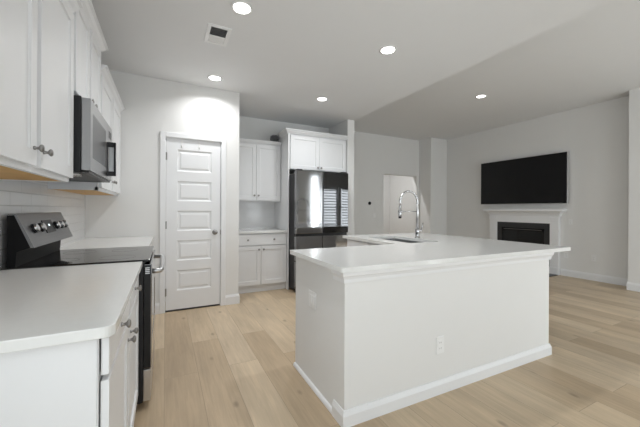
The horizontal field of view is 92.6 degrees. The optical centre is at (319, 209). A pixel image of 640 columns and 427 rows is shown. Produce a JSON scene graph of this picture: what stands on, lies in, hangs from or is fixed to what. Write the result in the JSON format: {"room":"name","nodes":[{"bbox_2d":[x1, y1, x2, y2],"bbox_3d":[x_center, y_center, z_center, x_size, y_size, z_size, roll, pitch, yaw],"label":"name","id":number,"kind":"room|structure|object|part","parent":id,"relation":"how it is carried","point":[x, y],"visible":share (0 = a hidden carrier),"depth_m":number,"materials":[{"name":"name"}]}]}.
{"room":"kitchen","nodes":[
{"label":"kitchen","id":0,"kind":"room"},
{"bbox_2d":[0,180,84,269],"bbox_3d":[-1.199,-0.152,0.536,0.122,2.760,6.080,0,0,-27],"label":"wall","id":1,"kind":"structure","parent":0,"point":[15,196],"depth_m":2.06,"materials":[{"name":"tile"}]},
{"bbox_2d":[0,0,82,181],"bbox_3d":[-1.222,-0.636,1.117,0.356,0.979,1.111,0,0,-27],"label":"upper cabinet","id":2,"kind":"object","parent":1,"relation":"attached to","point":[37,36],"visible":1,"depth_m":1.22,"materials":[{"name":"paint"}]},
{"bbox_3d":[-0.997,-0.609,0.966,0.020,0.882,0.484,0,0,-27],"label":"door","id":3,"kind":"part","parent":2,"relation":"part of","materials":[{"name":"paint"}]},
{"bbox_3d":[-1.270,-0.161,1.125,0.277,0.022,1.021,0,0,-27],"label":"panel","id":4,"kind":"part","parent":2,"relation":"part of","materials":[{"name":"brown wood"}]},
{"bbox_3d":[-1.072,-0.234,1.167,0.031,0.031,0.031,0,0,-27],"label":"knob","id":5,"kind":"part","parent":2,"relation":"part of","materials":[{"name":"silver metal"}]},
{"bbox_3d":[-1.119,-0.234,1.260,0.031,0.031,0.031,0,0,-27],"label":"knob","id":6,"kind":"part","parent":2,"relation":"part of","materials":[{"name":"silver metal"}]},
{"bbox_3d":[-1.235,-0.610,1.437,0.020,0.882,0.484,0,0,-27],"label":"door","id":7,"kind":"part","parent":2,"relation":"part of","materials":[{"name":"paint"}]},
{"bbox_3d":[-1.219,-1.099,1.117,0.356,0.054,1.111,0,0,-27],"label":"crown","id":8,"kind":"part","parent":2,"relation":"part of","materials":[{"name":"paint"}]},
{"bbox_2d":[47,64,124,195],"bbox_3d":[-2.089,-0.641,2.831,0.356,0.979,1.168,0,0,-27],"label":"upper cabinet","id":9,"kind":"object","parent":1,"relation":"attached to","point":[111,103],"visible":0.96,"depth_m":2.73,"materials":[{"name":"paint"}]},
{"bbox_3d":[-2.125,-0.166,2.814,0.277,0.022,1.134,0,0,-27],"label":"panel","id":10,"kind":"part","parent":9,"relation":"part of","materials":[{"name":"brown wood"}]},
{"bbox_3d":[-1.839,-0.613,2.631,0.020,0.882,0.540,0,0,-27],"label":"door","id":11,"kind":"part","parent":9,"relation":"part of","materials":[{"name":"paint"}]},
{"bbox_3d":[-1.953,-1.103,2.899,0.056,0.054,1.168,0,0,-27],"label":"crown","id":12,"kind":"part","parent":9,"relation":"part of","materials":[{"name":"paint"}]},
{"bbox_3d":[-2.102,-0.615,3.152,0.020,0.882,0.540,0,0,-27],"label":"door","id":13,"kind":"part","parent":9,"relation":"part of","materials":[{"name":"paint"}]},
{"bbox_2d":[73,0,107,112],"bbox_3d":[-1.647,-0.959,1.961,0.356,0.639,0.890,0,0,-27],"label":"upper cabinet","id":14,"kind":"object","parent":1,"relation":"attached to","point":[89,40],"visible":0.34,"depth_m":1.95,"materials":[{"name":"paint"}]},
{"bbox_3d":[-1.441,-0.931,1.848,0.020,0.542,0.345,0,0,-27],"label":"door","id":15,"kind":"part","parent":14,"relation":"part of","materials":[{"name":"paint"}]},
{"bbox_2d":[69,95,115,182],"bbox_3d":[-1.610,-0.420,1.979,0.444,0.428,0.760,0,0,-27],"label":"microwave","id":16,"kind":"object","parent":14,"relation":"attached to","point":[94,151],"visible":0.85,"depth_m":1.79,"materials":[{"name":"grey metal"}]},
{"bbox_3d":[-1.436,-0.423,1.964,0.042,0.405,0.575,0,0,-27],"label":"door","id":17,"kind":"part","parent":16,"relation":"part of","materials":[{"name":"metal"}]},
{"bbox_3d":[-1.608,-0.424,2.304,0.042,0.405,0.183,0,0,-27],"label":"control panel","id":18,"kind":"part","parent":16,"relation":"part of","materials":[{"name":"metal"}]},
{"bbox_3d":[-1.512,-0.365,2.219,0.052,0.242,0.028,0,0,-27],"label":"handle","id":19,"kind":"part","parent":16,"relation":"part of","materials":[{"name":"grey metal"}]},
{"bbox_3d":[-1.645,-1.251,1.961,0.356,0.054,0.890,0,0,-27],"label":"crown","id":20,"kind":"part","parent":14,"relation":"part of","materials":[{"name":"paint"}]},
{"bbox_3d":[-1.616,-0.932,2.195,0.020,0.542,0.345,0,0,-27],"label":"door","id":21,"kind":"part","parent":14,"relation":"part of","materials":[{"name":"paint"}]},
{"bbox_2d":[85,70,239,302],"bbox_3d":[-2.071,-0.157,4.062,1.752,2.760,1.000,0,0,-27],"label":"wall","id":22,"kind":"structure","parent":0,"point":[152,106],"depth_m":3.57,"materials":[{"name":"paint"}]},
{"bbox_2d":[159,131,225,313],"bbox_3d":[-1.564,0.154,3.795,0.751,2.145,0.176,0,0,-27],"label":"door","id":23,"kind":"structure","parent":22,"relation":"in","point":[192,179],"depth_m":3.77,"materials":[{"name":"paint"}]},
{"bbox_2d":[155,293,239,314],"bbox_3d":[-1.603,1.163,3.903,1.076,0.125,0.314,0,0,-27],"label":"baseboard","id":24,"kind":"structure","parent":22,"relation":"attached to","point":[234,298],"depth_m":3.95,"materials":[{"name":"paint"}]},
{"bbox_2d":[165,250,165,300],"bbox_3d":[-1.918,-0.156,4.168,1.140,2.760,0.050,0,0,-27],"label":"wall","id":25,"kind":"structure","parent":0,"point":[165,250],"depth_m":4.07,"materials":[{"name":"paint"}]},
{"bbox_2d":[239,116,328,228],"bbox_3d":[-0.697,-0.149,5.384,2.133,2.760,0.123,0,0,-27],"label":"wall","id":26,"kind":"structure","parent":0,"point":[250,128],"depth_m":5.15,"materials":[{"name":"paint"}]},
{"bbox_2d":[239,138,281,201],"bbox_3d":[-1.063,-0.612,4.927,0.814,0.962,0.358,0,0,-27],"label":"upper cabinet","id":27,"kind":"object","parent":26,"relation":"attached to","point":[259,160],"visible":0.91,"depth_m":4.82,"materials":[{"name":"paint"}]},
{"bbox_3d":[-1.183,-0.589,4.718,0.396,0.875,0.020,0,0,-27],"label":"door","id":28,"kind":"part","parent":27,"relation":"part of","materials":[{"name":"paint"}]},
{"bbox_3d":[-0.993,-1.066,4.792,0.812,0.054,0.056,0,0,-27],"label":"crown","id":29,"kind":"part","parent":27,"relation":"part of","materials":[{"name":"paint"}]},
{"bbox_3d":[-0.827,-0.587,4.898,0.390,0.875,0.020,0,0,-27],"label":"door","id":30,"kind":"part","parent":27,"relation":"part of","materials":[{"name":"paint"}]},
{"bbox_2d":[270,135,278,141],"bbox_3d":[-0.743,-1.151,5.017,0.159,0.148,0.105,0,0,-27],"label":"cable tangle","id":31,"kind":"object","parent":27,"relation":"on","point":[274,138],"visible":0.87,"depth_m":4.99,"materials":[{"name":"black plastic"}]},
{"bbox_2d":[329,119,353,234],"bbox_3d":[0.370,-0.143,5.488,0.135,2.760,0.660,0,0,-27],"label":"wall","id":32,"kind":"structure","parent":0,"point":[346,128],"depth_m":5.20,"materials":[{"name":"paint"}]},
{"bbox_2d":[91,0,611,127],"bbox_3d":[-0.553,-1.768,3.245,3.825,0.480,10.500,0,0,-27],"label":"ceiling","id":33,"kind":"structure","parent":0,"point":[282,56],"depth_m":2.81,"materials":[{"name":"paint"}]},
{"bbox_2d":[207,75,222,80],"bbox_3d":[-1.223,-1.528,3.561,0.170,0.008,0.170,0,0,-27],"label":"recessed light","id":34,"kind":"object","parent":33,"relation":"in","point":[210,77],"visible":1,"depth_m":3.56,"materials":[{"name":"white plastic"}]},
{"bbox_2d":[204,23,231,46],"bbox_3d":[-0.898,-1.526,2.682,0.193,0.008,0.305,0,0,-27],"label":"ceiling vent","id":35,"kind":"object","parent":33,"relation":"in","point":[215,34],"visible":1,"depth_m":2.67,"materials":[{"name":"white plastic"}]},
{"bbox_2d":[230,0,252,15],"bbox_3d":[-0.592,-1.524,2.319,0.170,0.008,0.170,0,0,-27],"label":"recessed light","id":36,"kind":"object","parent":33,"relation":"in","point":[239,7],"visible":1,"depth_m":2.31,"materials":[{"name":"white plastic"}]},
{"bbox_2d":[316,97,327,100],"bbox_3d":[0.027,-1.521,4.218,0.170,0.008,0.170,0,0,-27],"label":"recessed light","id":37,"kind":"object","parent":33,"relation":"in","point":[317,98],"visible":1,"depth_m":4.20,"materials":[{"name":"white plastic"}]},
{"bbox_2d":[379,45,396,54],"bbox_3d":[0.648,-1.517,2.916,0.170,0.008,0.170,0,0,-27],"label":"recessed light","id":38,"kind":"object","parent":33,"relation":"in","point":[389,49],"visible":1,"depth_m":2.91,"materials":[{"name":"white plastic"}]},
{"bbox_2d":[133,275,639,426],"bbox_3d":[1.270,1.282,4.176,7.950,0.080,10.500,0,0,-27],"label":"floor","id":39,"kind":"structure","parent":0,"point":[231,365],"depth_m":2.29,"materials":[{"name":"brown wood"}]},
{"bbox_2d":[0,276,141,426],"bbox_3d":[-1.113,0.788,1.221,0.657,0.882,1.110,0,0,-27],"label":"base cabinet","id":40,"kind":"object","parent":39,"relation":"on","point":[91,383],"visible":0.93,"depth_m":0.83,"materials":[{"name":"paint"}]},
{"bbox_2d":[0,261,141,353],"bbox_3d":[-1.109,0.330,1.204,0.645,0.031,1.148,0,0,-27],"label":"countertop","id":41,"kind":"structure","parent":40,"relation":"on","point":[45,306],"depth_m":1.03,"materials":[{"name":"stone"}]},
{"bbox_3d":[-0.870,0.739,1.344,0.002,0.782,1.106,0,0,-27],"label":"frame","id":42,"kind":"part","parent":40,"relation":"part of","materials":[{"name":"paint"}]},
{"bbox_3d":[-0.730,0.800,1.102,0.020,0.632,0.527,0,0,-27],"label":"door","id":43,"kind":"part","parent":40,"relation":"part of","materials":[{"name":"paint"}]},
{"bbox_3d":[-0.728,0.416,1.102,0.020,0.106,0.527,0,0,-27],"label":"drawer","id":44,"kind":"part","parent":40,"relation":"part of","materials":[{"name":"paint"}]},
{"bbox_3d":[-0.705,0.416,1.113,0.031,0.031,0.031,0,0,-27],"label":"knob","id":45,"kind":"part","parent":40,"relation":"part of","materials":[{"name":"silver metal"}]},
{"bbox_3d":[-0.809,0.558,1.316,0.031,0.031,0.031,0,0,-27],"label":"knob","id":46,"kind":"part","parent":40,"relation":"part of","materials":[{"name":"silver metal"}]},
{"bbox_3d":[-0.983,0.798,1.600,0.020,0.632,0.527,0,0,-27],"label":"door","id":47,"kind":"part","parent":40,"relation":"part of","materials":[{"name":"paint"}]},
{"bbox_3d":[-0.980,0.414,1.600,0.020,0.106,0.527,0,0,-27],"label":"drawer","id":48,"kind":"part","parent":40,"relation":"part of","materials":[{"name":"paint"}]},
{"bbox_3d":[-0.856,0.558,1.409,0.031,0.031,0.031,0,0,-27],"label":"knob","id":49,"kind":"part","parent":40,"relation":"part of","materials":[{"name":"silver metal"}]},
{"bbox_2d":[7,212,164,403],"bbox_3d":[-1.485,0.625,2.108,0.736,1.204,0.778,0,0,-27],"label":"range","id":50,"kind":"object","parent":39,"relation":"on","point":[33,239],"visible":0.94,"depth_m":1.89,"materials":[{"name":"grey metal"}]},
{"bbox_3d":[-1.623,0.107,1.740,0.031,0.054,0.056,0,0,-27],"label":"knob","id":51,"kind":"part","parent":50,"relation":"part of","materials":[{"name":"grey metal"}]},
{"bbox_2d":[7,246,153,269],"bbox_3d":[-1.520,0.313,2.090,0.653,0.015,0.778,0,0,-27],"label":"cooktop","id":52,"kind":"object","parent":50,"relation":"in","point":[56,257],"depth_m":1.95,"materials":[{"name":"black glass"}]},
{"bbox_3d":[-1.243,1.087,2.232,0.041,0.193,0.762,0,0,-27],"label":"storage drawer","id":53,"kind":"part","parent":50,"relation":"part of","materials":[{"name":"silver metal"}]},
{"bbox_3d":[-1.239,0.660,2.233,0.044,0.645,0.758,0,0,-27],"label":"oven door","id":54,"kind":"part","parent":50,"relation":"part of","materials":[{"name":"metal"}]},
{"bbox_3d":[-1.187,0.390,2.259,0.070,0.031,0.700,0,0,-27],"label":"handle","id":55,"kind":"part","parent":50,"relation":"part of","materials":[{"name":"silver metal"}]},
{"bbox_2d":[238,232,286,293],"bbox_3d":[-1.007,0.789,4.801,0.814,0.880,0.644,0,0,-27],"label":"base cabinet","id":56,"kind":"object","parent":39,"relation":"on","point":[262,256],"visible":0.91,"depth_m":4.56,"materials":[{"name":"paint"}]},
{"bbox_3d":[-1.058,0.823,4.460,0.392,0.572,0.020,0,0,-27],"label":"door","id":57,"kind":"part","parent":56,"relation":"part of","materials":[{"name":"paint"}]},
{"bbox_3d":[-0.881,0.445,4.548,0.784,0.160,0.020,0,0,-27],"label":"drawer","id":58,"kind":"part","parent":56,"relation":"part of","materials":[{"name":"paint"}]},
{"bbox_2d":[239,228,287,233],"bbox_3d":[-1.004,0.332,4.801,0.815,0.033,0.639,0,0,-27],"label":"countertop","id":59,"kind":"structure","parent":56,"relation":"on","point":[251,230],"depth_m":4.62,"materials":[{"name":"stone"}]},
{"bbox_3d":[-0.705,0.825,4.638,0.386,0.572,0.020,0,0,-27],"label":"door","id":60,"kind":"part","parent":56,"relation":"part of","materials":[{"name":"paint"}]},
{"bbox_2d":[275,128,347,289],"bbox_3d":[-0.183,-0.003,5.193,1.109,2.475,0.684,0,0,-27],"label":"tall cabinet","id":61,"kind":"object","parent":39,"relation":"on","point":[307,150],"visible":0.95,"depth_m":4.89,"materials":[{"name":"paint"}]},
{"bbox_3d":[-0.630,0.019,4.993,0.019,2.425,0.638,0,0,-27],"label":"panel","id":62,"kind":"part","parent":61,"relation":"part of","materials":[{"name":"paint"}]},
{"bbox_3d":[-0.237,-0.894,4.842,0.494,0.520,0.020,0,0,-27],"label":"door","id":63,"kind":"part","parent":61,"relation":"part of","materials":[{"name":"paint"}]},
{"bbox_3d":[-0.106,-1.208,5.056,1.109,0.065,0.376,0,0,-27],"label":"crown","id":64,"kind":"part","parent":61,"relation":"part of","materials":[{"name":"paint"}]},
{"bbox_3d":[0.208,-0.892,5.068,0.494,0.520,0.020,0,0,-27],"label":"door","id":65,"kind":"part","parent":61,"relation":"part of","materials":[{"name":"paint"}]},
{"bbox_2d":[289,169,347,291],"bbox_3d":[-0.149,0.318,5.062,0.892,1.833,0.892,0,0,-27],"label":"refrigerator","id":66,"kind":"object","parent":39,"relation":"on","point":[318,200],"visible":0.57,"depth_m":4.64,"materials":[{"name":"grey metal"}]},
{"bbox_3d":[-0.176,0.972,4.598,0.432,0.405,0.078,0,0,-27],"label":"drawer","id":67,"kind":"part","parent":66,"relation":"part of","materials":[{"name":"metal"}]},
{"bbox_3d":[-0.173,0.579,4.598,0.432,0.360,0.078,0,0,-27],"label":"drawer","id":68,"kind":"part","parent":66,"relation":"part of","materials":[{"name":"metal"}]},
{"bbox_3d":[-0.170,-0.111,4.598,0.432,0.940,0.078,0,0,-27],"label":"door","id":69,"kind":"part","parent":66,"relation":"part of","materials":[{"name":"metal"}]},
{"bbox_3d":[0.227,0.581,4.800,0.454,0.360,0.078,0,0,-27],"label":"drawer","id":70,"kind":"part","parent":66,"relation":"part of","materials":[{"name":"metal"}]},
{"bbox_3d":[0.231,-0.109,4.800,0.454,0.940,0.078,0,0,-27],"label":"glass door","id":71,"kind":"part","parent":66,"relation":"part of","materials":[{"name":"black glass"}]},
{"bbox_3d":[0.250,-0.109,4.764,0.437,0.920,0.002,0,0,-27],"label":"glass panel","id":72,"kind":"part","parent":66,"relation":"part of","materials":[{"name":"black glass"}]},
{"bbox_2d":[293,238,553,426],"bbox_3d":[0.667,0.797,2.958,2.096,0.882,1.807,0,0,-27],"label":"kitchen island","id":73,"kind":"object","parent":39,"relation":"on","point":[367,349],"visible":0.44,"depth_m":2.04,"materials":[{"name":"paint"}]},
{"bbox_2d":[309,290,315,309],"bbox_3d":[-0.055,0.630,2.136,0.008,0.116,0.116,0,0,-26],"label":"wall switch","id":74,"kind":"object","parent":73,"relation":"attached to","point":[312,296],"visible":1,"depth_m":2.12,"materials":[{"name":"white plastic"}]},
{"bbox_3d":[-0.063,1.222,2.136,0.017,0.026,0.647,0,0,-26],"label":"shoe moulding","id":75,"kind":"part","parent":73,"relation":"part of","materials":[{"name":"paint"}]},
{"bbox_3d":[0.445,0.450,3.559,0.020,0.155,0.444,0,0,-26],"label":"drawer","id":76,"kind":"part","parent":73,"relation":"part of","materials":[{"name":"paint"}]},
{"bbox_2d":[290,233,570,272],"bbox_3d":[0.782,0.341,3.025,2.390,0.031,1.859,0,0,-27],"label":"island countertop","id":77,"kind":"structure","parent":73,"relation":"on","point":[431,249],"depth_m":2.38,"materials":[{"name":"stone"}]},
{"bbox_2d":[385,239,419,242],"bbox_3d":[0.899,0.460,3.381,0.433,0.202,0.739,0,0,-27],"label":"sink","id":78,"kind":"object","parent":77,"relation":"in","point":[399,240],"visible":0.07,"depth_m":3.64,"materials":[{"name":"metal"}]},
{"bbox_2d":[398,190,423,237],"bbox_3d":[1.034,0.054,3.478,0.358,0.544,0.058,0,0,-27],"label":"faucet","id":79,"kind":"object","parent":77,"relation":"on","point":[417,230],"visible":0.99,"depth_m":3.50,"materials":[{"name":"silver metal"}]},
{"bbox_3d":[1.008,-0.133,3.466,0.278,0.169,0.023,0,0,-26],"label":"spout","id":80,"kind":"part","parent":79,"relation":"part of","materials":[{"name":"silver metal"}]},
{"bbox_3d":[1.122,0.082,3.522,0.036,0.290,0.036,0,0,-27],"label":"post","id":81,"kind":"part","parent":79,"relation":"part of","materials":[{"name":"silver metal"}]},
{"bbox_2d":[436,335,443,354],"bbox_3d":[0.811,0.915,2.064,0.072,0.116,0.008,0,0,-27],"label":"wall outlet","id":82,"kind":"object","parent":73,"relation":"attached to","point":[439,340],"visible":1,"depth_m":2.06,"materials":[{"name":"white plastic"}]},
{"bbox_2d":[438,340,441,349],"bbox_3d":[0.812,0.915,2.063,0.034,0.068,0.003,0,0,-26],"label":"receptacle","id":83,"kind":"object","parent":82,"relation":"attached to","point":[439,341],"depth_m":2.06,"materials":[{"name":"white plastic"}]},
{"bbox_3d":[1.032,1.195,2.234,2.074,0.092,0.134,0,0,-26],"label":"baseboard","id":84,"kind":"part","parent":73,"relation":"part of","materials":[{"name":"paint"}]},
{"bbox_3d":[1.039,0.391,2.229,2.094,0.065,0.144,0,0,-26],"label":"apron trim","id":85,"kind":"part","parent":73,"relation":"part of","materials":[{"name":"paint"}]},
{"bbox_2d":[483,209,566,276],"bbox_3d":[4.109,0.623,6.407,0.474,1.270,1.600,0,0,-27],"label":"fireplace","id":86,"kind":"object","parent":39,"relation":"on","point":[537,226],"visible":0.62,"depth_m":6.32,"materials":[{"name":"paint"}]},
{"bbox_3d":[4.286,0.802,6.486,0.004,0.735,0.810,0,0,-27],"label":"firebox glass","id":87,"kind":"part","parent":86,"relation":"part of","materials":[{"name":"black glass"}]},
{"bbox_3d":[4.278,0.812,6.482,0.022,0.855,0.860,0,0,-27],"label":"firebox frame","id":88,"kind":"part","parent":86,"relation":"part of","materials":[{"name":"black plastic"}]},
{"bbox_2d":[483,209,566,210],"bbox_3d":[4.246,0.011,6.475,0.174,0.045,1.600,0,0,-27],"label":"shelf","id":89,"kind":"object","parent":86,"relation":"attached to","point":[483,209],"depth_m":6.31,"materials":[{"name":"paint"}]},
{"bbox_3d":[4.257,0.082,6.480,0.149,0.095,1.540,0,0,-27],"label":"bed moulding","id":90,"kind":"part","parent":86,"relation":"part of","materials":[{"name":"paint"}]},
{"bbox_3d":[-1.976,0.783,2.928,0.657,0.882,1.095,0,0,-27],"label":"base cabinet","id":91,"kind":"object","parent":39,"relation":"on","visible":0},
{"bbox_2d":[60,236,152,249],"bbox_3d":[-1.980,0.325,2.925,0.645,0.031,1.103,0,0,-27],"label":"countertop","id":92,"kind":"structure","parent":91,"relation":"on","point":[112,242],"depth_m":2.86,"materials":[{"name":"stone"}]},
{"bbox_2d":[383,175,412,233],"bbox_3d":[1.087,-0.329,8.792,4.125,3.140,1.930,0,0,-27],"label":"wall","id":93,"kind":"structure","parent":0,"point":[394,186],"depth_m":10.04,"materials":[{"name":"paint"}]},
{"bbox_2d":[354,131,446,234],"bbox_3d":[1.611,-0.326,7.668,4.045,3.140,0.550,0,0,-27],"label":"wall","id":94,"kind":"structure","parent":0,"point":[376,156],"depth_m":8.02,"materials":[{"name":"paint"}]},
{"bbox_2d":[354,0,639,140],"bbox_3d":[2.994,-1.938,5.040,4.125,0.100,10.500,0,0,-27],"label":"ceiling","id":95,"kind":"structure","parent":0,"point":[592,57],"depth_m":4.59,"materials":[{"name":"paint"}]},
{"bbox_2d":[475,94,486,97],"bbox_3d":[2.685,-1.886,5.102,0.170,0.008,0.170,0,0,-27],"label":"recessed light","id":96,"kind":"object","parent":95,"relation":"in","point":[482,95],"visible":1,"depth_m":5.10,"materials":[{"name":"white plastic"}]},
{"bbox_2d":[447,96,628,278],"bbox_3d":[5.260,-0.305,4.801,0.120,3.140,7.860,0,0,-27],"label":"wall","id":97,"kind":"structure","parent":0,"point":[595,137],"depth_m":5.67,"materials":[{"name":"paint"}]},
{"bbox_2d":[481,151,568,204],"bbox_3d":[4.269,-0.603,6.524,0.094,0.980,1.760,0,0,-27],"label":"tv","id":98,"kind":"object","parent":97,"relation":"attached to","point":[540,179],"visible":1,"depth_m":6.35,"materials":[{"name":"black plastic"}]},
{"bbox_2d":[560,269,639,291],"bbox_3d":[4.399,1.197,6.006,0.314,0.125,4.940,0,0,-27],"label":"baseboard","id":99,"kind":"structure","parent":97,"relation":"attached to","point":[570,273],"depth_m":5.31,"materials":[{"name":"paint"}]},
{"bbox_2d":[628,88,639,283],"bbox_3d":[5.258,-0.305,4.341,0.300,3.140,1.200,0,0,-27],"label":"wall","id":100,"kind":"structure","parent":0,"point":[634,94],"depth_m":4.75,"materials":[{"name":"paint"}]}
]}

